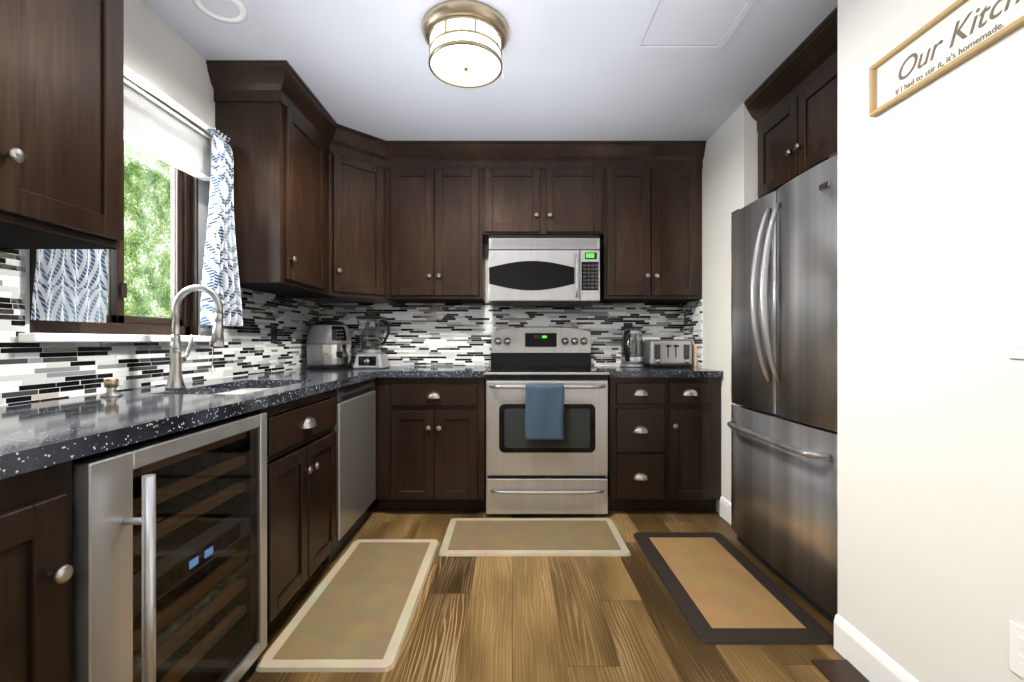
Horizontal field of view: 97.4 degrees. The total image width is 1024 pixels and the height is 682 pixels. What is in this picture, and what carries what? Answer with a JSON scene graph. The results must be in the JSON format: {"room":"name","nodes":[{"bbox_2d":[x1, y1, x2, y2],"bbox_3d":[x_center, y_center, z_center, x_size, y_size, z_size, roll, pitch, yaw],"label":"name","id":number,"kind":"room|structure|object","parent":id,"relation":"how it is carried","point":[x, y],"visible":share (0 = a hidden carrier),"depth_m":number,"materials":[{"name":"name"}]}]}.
{"room":"kitchen","nodes":[
{"label":"kitchen","id":0,"kind":"room"},
{"bbox_2d":[0,0,318,405],"bbox_3d":[-1.530,-0.133,1.093,0.180,2.485,4.786,0,0,0],"label":"wall","id":1,"kind":"structure","parent":0,"point":[163,57],"depth_m":1.86,"materials":[{"name":"white paint"}]},
{"bbox_2d":[0,0,123,248],"bbox_3d":[-1.309,-0.749,0.972,0.378,0.952,0.743,0,0,0],"label":"upper cabinet","id":2,"kind":"object","parent":1,"relation":"attached to","point":[61,124],"visible":1,"depth_m":1.17,"materials":[{"name":"brown wood"}]},
{"bbox_2d":[30,142,197,335],"bbox_3d":[-1.546,-0.517,1.773,0.099,0.985,0.746,0,0,0],"label":"window","id":3,"kind":"structure","parent":1,"relation":"in","point":[184,229],"depth_m":1.96,"materials":[{"name":"brown wood"}]},
{"bbox_2d":[124,66,213,372],"bbox_3d":[-1.465,-0.438,1.778,0.062,1.185,0.796,0,0,0],"label":"blind stack","id":4,"kind":"object","parent":3,"relation":"attached to","point":[155,128],"visible":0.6,"depth_m":1.88,"materials":[{"name":"white fabric"}]},
{"bbox_2d":[31,74,242,325],"bbox_3d":[-1.419,-0.532,1.804,0.161,0.935,0.909,0,0,0],"label":"curtain","id":5,"kind":"object","parent":1,"relation":"attached to","point":[70,284],"visible":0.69,"depth_m":1.98,"materials":[{"name":"white fabric"}]},
{"bbox_2d":[271,325,276,342],"bbox_3d":[-1.489,-0.043,2.817,0.008,0.117,0.070,0,0,0],"label":"outlet","id":6,"kind":"object","parent":1,"relation":"attached to","point":[273,333],"visible":1,"depth_m":2.81,"materials":[{"name":"grey plastic"}]},
{"bbox_2d":[215,102,338,297],"bbox_3d":[-1.300,-0.760,2.599,0.396,0.930,0.659,0,0,0],"label":"upper cabinet","id":7,"kind":"object","parent":1,"relation":"attached to","point":[315,220],"depth_m":2.30,"materials":[{"name":"brown wood"}]},
{"bbox_2d":[141,0,837,140],"bbox_3d":[0.250,-1.400,1.093,3.740,0.050,4.986,0,0,0],"label":"ceiling","id":8,"kind":"structure","parent":0,"point":[576,70],"depth_m":2.24,"materials":[{"name":"white paint"}]},
{"bbox_2d":[192,0,247,23],"bbox_3d":[-1.198,-1.387,1.847,0.196,0.037,0.196,0,0,0],"label":"recessed light","id":9,"kind":"object","parent":8,"relation":"in","point":[242,17],"visible":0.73,"depth_m":1.89,"materials":[{"name":"white plastic"}]},
{"bbox_2d":[422,0,508,87],"bbox_3d":[-0.205,-1.275,2.000,0.386,0.200,0.386,0,0,0],"label":"drum ceiling light","id":10,"kind":"object","parent":8,"relation":"attached to","point":[466,41],"visible":1,"depth_m":1.90,"materials":[{"name":"white glass"}]},
{"bbox_2d":[631,0,756,50],"bbox_3d":[0.772,-1.371,1.788,0.425,0.008,0.676,0,0,0],"label":"ceiling hatch","id":11,"kind":"object","parent":8,"relation":"attached to","point":[688,25],"visible":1,"depth_m":1.95,"materials":[{"name":"white paint"}]},
{"bbox_2d":[319,244,683,366],"bbox_3d":[0.250,-0.133,3.533,3.740,2.485,0.107,0,0,0],"label":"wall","id":12,"kind":"structure","parent":0,"point":[439,334],"depth_m":3.48,"materials":[{"name":"multicoloured tile"}]},
{"bbox_2d":[297,154,386,302],"bbox_3d":[-1.195,-0.760,3.180,0.608,0.930,0.608,0,0,0],"label":"upper cabinet","id":13,"kind":"object","parent":12,"relation":"attached to","point":[360,182],"depth_m":3.02,"materials":[{"name":"brown wood"}]},
{"bbox_2d":[383,168,486,302],"bbox_3d":[-0.575,-0.760,3.286,0.737,0.930,0.395,0,0,0],"label":"upper cabinet","id":14,"kind":"object","parent":12,"relation":"attached to","point":[434,243],"depth_m":3.14,"materials":[{"name":"brown wood"}]},
{"bbox_2d":[483,168,606,243],"bbox_3d":[0.219,-0.988,3.310,0.852,0.475,0.348,0,0,0],"label":"upper cabinet","id":15,"kind":"object","parent":12,"relation":"attached to","point":[516,201],"depth_m":3.14,"materials":[{"name":"brown wood"}]},
{"bbox_2d":[489,235,599,305],"bbox_3d":[0.220,-0.497,3.245,0.760,0.456,0.464,0,0,0],"label":"microwave","id":16,"kind":"object","parent":15,"relation":"attached to","point":[544,270],"visible":1,"depth_m":3.07,"materials":[{"name":"grey metal"}]},
{"bbox_2d":[624,323,632,329],"bbox_3d":[0.897,-0.083,3.476,0.070,0.115,0.006,0,0,0],"label":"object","id":17,"kind":"structure","parent":12,"relation":"attached to","point":[628,325],"depth_m":3.47,"materials":[{"name":"grey plastic"}]},
{"bbox_2d":[597,168,701,302],"bbox_3d":[0.990,-0.760,3.310,0.688,0.930,0.348,0,0,0],"label":"upper cabinet","id":18,"kind":"object","parent":12,"relation":"attached to","point":[651,247],"depth_m":3.14,"materials":[{"name":"brown wood"}]},
{"bbox_2d":[242,494,869,681],"bbox_3d":[0.250,1.131,1.093,3.740,0.057,4.986,0,0,0],"label":"floor","id":19,"kind":"structure","parent":0,"point":[548,618],"depth_m":1.77,"materials":[{"name":"brown wood"}]},
{"bbox_2d":[0,460,73,681],"bbox_3d":[-1.179,0.670,0.601,0.638,0.880,0.602,0,0,0],"label":"base cabinet","id":20,"kind":"object","parent":19,"relation":"on","point":[36,570],"depth_m":0.82,"materials":[{"name":"brown wood"}]},
{"bbox_2d":[0,368,383,479],"bbox_3d":[-1.161,0.210,1.863,0.660,0.040,3.226,0,0,0],"label":"countertop","id":21,"kind":"structure","parent":20,"relation":"on","point":[37,435],"depth_m":1.23,"materials":[{"name":"black stone"}]},
{"bbox_2d":[100,379,122,396],"bbox_3d":[-1.375,0.160,1.545,0.060,0.061,0.060,0,0,0],"label":"soap dispenser","id":22,"kind":"object","parent":21,"relation":"on","point":[111,385],"visible":1,"depth_m":1.53,"materials":[{"name":"silver metal"}]},
{"bbox_2d":[165,285,223,388],"bbox_3d":[-1.267,-0.018,1.819,0.224,0.415,0.105,0,0,0],"label":"faucet","id":23,"kind":"object","parent":21,"relation":"on","point":[175,378],"visible":1,"depth_m":1.79,"materials":[{"name":"silver metal"}]},
{"bbox_2d":[306,320,351,368],"bbox_3d":[-1.289,0.021,3.204,0.326,0.338,0.307,0,0,0],"label":"air fryer","id":24,"kind":"object","parent":21,"relation":"on","point":[328,344],"visible":1,"depth_m":3.08,"materials":[{"name":"grey metal"}]},
{"bbox_2d":[353,314,389,368],"bbox_3d":[-0.972,0.001,3.153,0.232,0.378,0.219,0,0,0],"label":"blender","id":25,"kind":"object","parent":21,"relation":"on","point":[371,328],"visible":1,"depth_m":3.09,"materials":[{"name":"metal"}]},
{"bbox_2d":[304,366,359,369],"bbox_3d":[-1.131,0.210,3.156,0.300,0.040,0.641,0,0,0],"label":"countertop","id":26,"kind":"structure","parent":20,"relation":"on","point":[305,368],"depth_m":3.00,"materials":[{"name":"black stone"}]},
{"bbox_2d":[72,412,266,681],"bbox_3d":[-1.122,0.678,1.234,0.674,0.864,0.658,0,0,0],"label":"wine cooler","id":27,"kind":"object","parent":19,"relation":"on","point":[169,556],"visible":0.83,"depth_m":1.14,"materials":[{"name":"silver metal"}]},
{"bbox_2d":[255,539,438,671],"bbox_3d":[-0.636,1.103,2.002,0.473,0.012,0.990,0,0,0],"label":"area rug","id":28,"kind":"object","parent":19,"relation":"on","point":[355,613],"visible":0.98,"depth_m":1.81,"materials":[{"name":"beige fabric"}]},
{"bbox_2d":[321,379,375,563],"bbox_3d":[-1.158,0.672,2.535,0.602,0.876,0.598,0,0,0],"label":"dishwasher","id":29,"kind":"object","parent":19,"relation":"on","point":[355,428],"visible":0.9,"depth_m":2.45,"materials":[{"name":"grey metal"}]},
{"bbox_2d":[374,377,485,510],"bbox_3d":[-0.526,0.670,3.141,0.702,0.880,0.650,0,0,0],"label":"base cabinet","id":30,"kind":"object","parent":19,"relation":"on","point":[430,443],"visible":1,"depth_m":2.85,"materials":[{"name":"brown wood"}]},
{"bbox_2d":[376,366,489,376],"bbox_3d":[-0.500,0.210,3.156,0.661,0.040,0.641,0,0,0],"label":"countertop","id":31,"kind":"structure","parent":30,"relation":"on","point":[392,371],"depth_m":2.84,"materials":[{"name":"black stone"}]},
{"bbox_2d":[438,518,630,555],"bbox_3d":[0.118,1.103,2.557,1.004,0.012,0.477,0,0,0],"label":"area rug","id":32,"kind":"object","parent":19,"relation":"on","point":[532,537],"visible":0.98,"depth_m":2.51,"materials":[{"name":"beige fabric"}]},
{"bbox_2d":[485,327,609,513],"bbox_3d":[0.220,0.493,3.107,0.780,1.194,0.738,0,0,0],"label":"range","id":33,"kind":"object","parent":19,"relation":"on","point":[546,420],"visible":1,"depth_m":2.81,"materials":[{"name":"grey metal"}]},
{"bbox_2d":[607,377,720,510],"bbox_3d":[0.977,0.670,3.141,0.712,0.880,0.650,0,0,0],"label":"base cabinet","id":34,"kind":"object","parent":19,"relation":"on","point":[664,443],"visible":0.96,"depth_m":2.85,"materials":[{"name":"brown wood"}]},
{"bbox_2d":[591,366,721,376],"bbox_3d":[0.968,0.210,3.156,0.715,0.040,0.641,0,0,0],"label":"countertop","id":35,"kind":"structure","parent":34,"relation":"on","point":[615,371],"depth_m":2.84,"materials":[{"name":"black stone"}]},
{"bbox_2d":[620,327,644,366],"bbox_3d":[0.890,0.042,3.320,0.176,0.296,0.197,0,0,0],"label":"kettle","id":36,"kind":"object","parent":35,"relation":"on","point":[632,350],"visible":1,"depth_m":3.26,"materials":[{"name":"metal"}]},
{"bbox_2d":[643,339,691,366],"bbox_3d":[1.148,0.089,3.319,0.306,0.201,0.222,0,0,0],"label":"toaster","id":37,"kind":"object","parent":35,"relation":"on","point":[667,352],"visible":1,"depth_m":3.23,"materials":[{"name":"metal"}]},
{"bbox_2d":[691,344,696,367],"bbox_3d":[1.318,0.107,3.310,0.014,0.165,0.180,0,0,0],"label":"cutting board","id":38,"kind":"object","parent":35,"relation":"on","point":[694,355],"visible":0.5,"depth_m":3.23,"materials":[{"name":"beige wood"}]},
{"bbox_2d":[633,532,833,644],"bbox_3d":[0.945,1.103,2.116,0.510,0.012,0.943,0,0,0],"label":"area rug","id":39,"kind":"object","parent":19,"relation":"on","point":[721,589],"visible":0.88,"depth_m":1.95,"materials":[{"name":"beige fabric"}]},
{"bbox_2d":[727,151,837,624],"bbox_3d":[1.539,0.198,2.090,0.825,1.825,0.860,0,0,0],"label":"fridge","id":40,"kind":"object","parent":19,"relation":"on","point":[782,424],"visible":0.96,"depth_m":1.97,"materials":[{"name":"grey metal"}]},
{"bbox_2d":[684,0,1023,681],"bbox_3d":[1.649,-0.133,1.093,0.943,2.485,4.786,0,0,0],"label":"wall","id":41,"kind":"structure","parent":0,"point":[930,392],"depth_m":1.29,"materials":[{"name":"white paint"}]},
{"bbox_2d":[206,6,837,168],"bbox_3d":[-0.039,-1.290,1.878,2.918,0.170,2.556,0,0,0],"label":"crown molding","id":42,"kind":"structure","parent":41,"relation":"attached to","point":[812,57],"depth_m":2.93,"materials":[{"name":"brown wood"}]},
{"bbox_2d":[758,61,837,197],"bbox_3d":[1.694,-1.008,2.108,0.648,0.435,0.958,0,0,0],"label":"upper cabinet","id":43,"kind":"object","parent":41,"relation":"attached to","point":[798,135],"visible":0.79,"depth_m":2.18,"materials":[{"name":"brown wood"}]},
{"bbox_2d":[720,496,918,681],"bbox_3d":[1.249,1.048,0.786,0.172,0.125,4.152,0,0,0],"label":"baseboard","id":44,"kind":"structure","parent":41,"relation":"attached to","point":[863,655],"depth_m":1.50,"materials":[{"name":"white wood"}]},
{"bbox_2d":[869,0,1023,116],"bbox_3d":[1.166,-0.806,1.155,0.018,0.162,0.609,0,0,0],"label":"kitchen sign","id":45,"kind":"object","parent":41,"relation":"attached to","point":[954,34],"visible":1,"depth_m":1.23,"materials":[{"name":"white wood"}]},
{"bbox_2d":[1009,620,1023,678],"bbox_3d":[1.172,0.717,1.024,0.006,0.117,0.077,0,0,0],"label":"electrical outlet","id":46,"kind":"object","parent":41,"relation":"attached to","point":[1016,648],"visible":1,"depth_m":1.04,"materials":[{"name":"white plastic"}]},
{"bbox_2d":[1009,308,1023,358],"bbox_3d":[1.171,-0.017,1.024,0.007,0.118,0.077,0,0,0],"label":"switch plate","id":47,"kind":"object","parent":41,"relation":"attached to","point":[1016,333],"visible":1,"depth_m":1.04,"materials":[{"name":"white plastic"}]},
{"label":"outside","id":48,"kind":"structure","parent":0,"visible":0},
{"bbox_2d":[106,141,170,317],"bbox_3d":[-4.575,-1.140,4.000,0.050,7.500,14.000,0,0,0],"label":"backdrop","id":49,"kind":"structure","parent":48,"point":[135,202],"depth_m":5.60,"materials":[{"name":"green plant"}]}
]}

